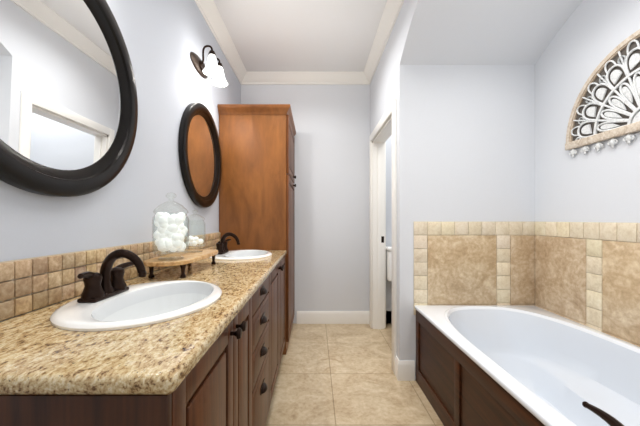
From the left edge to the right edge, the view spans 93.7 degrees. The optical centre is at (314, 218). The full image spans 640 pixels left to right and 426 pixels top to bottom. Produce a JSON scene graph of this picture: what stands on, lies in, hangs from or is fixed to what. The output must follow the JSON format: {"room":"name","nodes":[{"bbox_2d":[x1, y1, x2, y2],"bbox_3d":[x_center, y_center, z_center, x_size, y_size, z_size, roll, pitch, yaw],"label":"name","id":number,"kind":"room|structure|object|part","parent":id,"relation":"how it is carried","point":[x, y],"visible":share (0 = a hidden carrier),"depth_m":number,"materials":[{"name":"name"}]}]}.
{"room":"bathroom","nodes":[
{"label":"bathroom","id":0,"kind":"room"},
{"bbox_2d":[0,0,240,321],"bbox_3d":[-0.870,-0.215,0.988,0.120,2.710,4.816,0,0,0],"label":"wall","id":1,"kind":"structure","parent":0,"point":[163,39],"depth_m":1.43,"materials":[{"name":"paint"}]},
{"bbox_2d":[0,0,137,196],"bbox_3d":[-0.782,-0.455,0.920,0.052,0.772,0.772,0,0,0],"label":"mirror","id":2,"kind":"object","parent":1,"relation":"attached to","point":[68,109],"visible":1,"depth_m":0.94,"materials":[{"name":"black mirror"}]},
{"bbox_2d":[178,102,221,207],"bbox_3d":[-0.790,-0.442,2.135,0.036,0.724,0.724,0,0,0],"label":"mirror","id":3,"kind":"object","parent":1,"relation":"attached to","point":[199,151],"visible":1,"depth_m":2.07,"materials":[{"name":"black mirror"}]},
{"bbox_2d":[190,45,227,86],"bbox_3d":[-0.719,-1.073,2.090,0.178,0.187,0.300,0,0,0],"label":"light","id":4,"kind":"object","parent":1,"relation":"attached to","point":[213,68],"visible":1,"depth_m":2.04,"materials":[{"name":"white glass"}]},
{"bbox_3d":[-0.690,-1.040,2.090,0.120,0.120,0.276,0,0,0],"label":"lamp shade","id":5,"kind":"part","parent":4,"relation":"part of","materials":[{"name":"white glass"}]},
{"bbox_2d":[194,0,247,84],"bbox_3d":[-0.769,-1.519,0.988,0.082,0.102,4.576,0,0,0],"label":"crown molding","id":6,"kind":"structure","parent":1,"relation":"attached to","point":[208,9],"depth_m":2.49,"materials":[{"name":"white paint"}]},
{"bbox_2d":[214,0,386,71],"bbox_3d":[0.570,-1.620,0.988,3.160,0.100,4.976,0,0,0],"label":"ceiling","id":7,"kind":"structure","parent":0,"point":[302,35],"depth_m":2.52,"materials":[{"name":"paint"}]},
{"bbox_2d":[241,85,391,322],"bbox_3d":[0.630,-0.215,3.336,2.880,2.710,0.120,0,0,0],"label":"wall","id":8,"kind":"structure","parent":0,"point":[332,127],"depth_m":3.28,"materials":[{"name":"paint"}]},
{"bbox_2d":[247,72,363,84],"bbox_3d":[-0.105,-1.519,3.235,1.230,0.102,0.082,0,0,0],"label":"crown molding","id":9,"kind":"structure","parent":8,"relation":"attached to","point":[253,78],"depth_m":3.23,"materials":[{"name":"white paint"}]},
{"bbox_2d":[297,311,368,323],"bbox_3d":[0.200,1.073,3.253,0.800,0.135,0.046,0,0,0],"label":"baseboard","id":10,"kind":"structure","parent":8,"relation":"attached to","point":[303,317],"depth_m":3.26,"materials":[{"name":"white paint"}]},
{"bbox_2d":[265,323,443,425],"bbox_3d":[0.570,1.190,0.988,3.160,0.100,4.976,0,0,0],"label":"floor","id":11,"kind":"structure","parent":0,"point":[336,375],"depth_m":2.07,"materials":[{"name":"tile"}]},
{"bbox_2d":[0,256,284,425],"bbox_3d":[-0.511,0.717,1.509,0.592,0.845,2.012,0,0,0],"label":"bathroom vanity","id":12,"kind":"object","parent":11,"relation":"on","point":[233,383],"depth_m":0.71,"materials":[{"name":"brown wood"}]},
{"bbox_2d":[0,250,286,387],"bbox_3d":[-0.520,0.278,1.505,0.573,0.036,2.020,0,0,0],"label":"countertop","id":13,"kind":"structure","parent":12,"relation":"on","point":[27,359],"depth_m":0.60,"materials":[{"name":"beige stone"}]},
{"bbox_2d":[68,248,147,299],"bbox_3d":[-0.614,0.170,0.950,0.158,0.149,0.260,0,0,0],"label":"faucet","id":14,"kind":"object","parent":13,"relation":"on","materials":[{"name":"black metal"}]},
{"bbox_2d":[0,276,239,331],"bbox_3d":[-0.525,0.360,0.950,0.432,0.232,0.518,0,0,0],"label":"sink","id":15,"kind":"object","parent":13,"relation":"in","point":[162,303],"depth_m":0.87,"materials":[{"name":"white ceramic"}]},
{"bbox_2d":[143,249,217,277],"bbox_3d":[-0.653,0.220,1.522,0.215,0.078,0.548,0,0,0],"label":"tray","id":16,"kind":"object","parent":13,"relation":"on","point":[188,258],"visible":0.92,"depth_m":1.34,"materials":[{"name":"wood"}]},
{"bbox_2d":[152,192,188,259],"bbox_3d":[-0.650,0.029,1.355,0.152,0.301,0.152,0,0,0],"label":"jar","id":17,"kind":"object","parent":16,"relation":"on","point":[170,232],"visible":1,"depth_m":1.31,"materials":[{"name":"clear glass"}]},
{"bbox_2d":[184,211,205,252],"bbox_3d":[-0.660,0.065,1.650,0.110,0.231,0.110,0,0,0],"label":"jar","id":18,"kind":"object","parent":16,"relation":"on","point":[194,241],"visible":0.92,"depth_m":1.63,"materials":[{"name":"clear glass"}]},
{"bbox_2d":[212,232,239,251],"bbox_3d":[-0.614,0.170,2.140,0.158,0.149,0.260,0,0,0],"label":"faucet","id":19,"kind":"object","parent":13,"relation":"on","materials":[{"name":"black metal"}]},
{"bbox_2d":[202,250,275,259],"bbox_3d":[-0.525,0.360,2.140,0.432,0.232,0.518,0,0,0],"label":"sink","id":20,"kind":"object","parent":13,"relation":"in","point":[231,254],"depth_m":2.16,"materials":[{"name":"white ceramic"}]},
{"bbox_2d":[217,104,295,354],"bbox_3d":[-0.498,0.095,2.878,0.618,2.090,0.790,0,0,0],"label":"linen cabinet","id":21,"kind":"object","parent":11,"relation":"on","point":[257,192],"visible":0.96,"depth_m":2.52,"materials":[{"name":"brown wood"}]},
{"bbox_2d":[386,246,391,280],"bbox_3d":[0.975,0.715,2.898,0.470,0.850,0.738,0,0,0],"label":"toilet","id":22,"kind":"object","parent":11,"relation":"on","point":[388,263],"visible":0.08,"depth_m":3.07,"materials":[{"name":"ceramic"}]},
{"bbox_2d":[415,305,639,425],"bbox_3d":[1.125,0.786,1.216,0.851,0.708,1.807,0,0,0],"label":"bathtub","id":23,"kind":"object","parent":11,"relation":"on","point":[505,365],"visible":1,"depth_m":1.62,"materials":[{"name":"ceramic"}]},
{"bbox_2d":[370,12,415,379],"bbox_3d":[0.660,-0.215,0.988,0.120,2.710,4.576,0,0,0],"label":"wall","id":24,"kind":"structure","parent":0,"point":[392,79],"depth_m":2.13,"materials":[{"name":"paint"}]},
{"bbox_2d":[369,99,396,373],"bbox_3d":[0.660,0.128,2.703,0.160,2.025,1.005,0,0,0],"label":"door frame","id":25,"kind":"structure","parent":24,"relation":"attached to","point":[385,129],"depth_m":3.11,"materials":[{"name":"white paint"}]},
{"bbox_2d":[363,0,403,84],"bbox_3d":[0.559,-1.519,0.988,0.082,0.102,4.576,0,0,0],"label":"crown molding","id":26,"kind":"structure","parent":24,"relation":"attached to","point":[392,8],"depth_m":2.49,"materials":[{"name":"white paint"}]},
{"bbox_2d":[416,65,534,221],"bbox_3d":[1.395,-0.215,2.190,1.350,2.710,0.120,0,0,0],"label":"wall","id":27,"kind":"structure","parent":0,"point":[475,143],"depth_m":2.13,"materials":[{"name":"paint"}]},
{"bbox_2d":[400,0,582,64],"bbox_3d":[1.081,-1.333,1.215,0.962,0.475,1.830,0,0,0],"label":"ceiling","id":28,"kind":"structure","parent":0,"point":[478,32],"depth_m":1.93,"materials":[{"name":"paint"}]},
{"bbox_2d":[535,0,639,222],"bbox_3d":[1.622,-0.215,1.155,0.120,2.710,1.950,0,0,0],"label":"wall","id":29,"kind":"structure","parent":0,"point":[592,184],"depth_m":1.76,"materials":[{"name":"paint"}]},
{"bbox_2d":[414,222,639,346],"bbox_3d":[1.131,0.349,1.215,0.862,0.662,1.829,0,0,0],"label":"tile surround","id":30,"kind":"object","parent":29,"relation":"attached to","point":[586,273],"visible":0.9,"depth_m":2.07,"materials":[{"name":"beige tile"}]},
{"bbox_2d":[565,29,639,156],"bbox_3d":[1.547,-0.633,1.400,0.026,0.533,0.888,0,0,0],"label":"arch panel","id":31,"kind":"object","parent":29,"relation":"attached to","point":[606,106],"visible":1,"depth_m":1.57,"materials":[{"name":"grey wood"}]}
]}

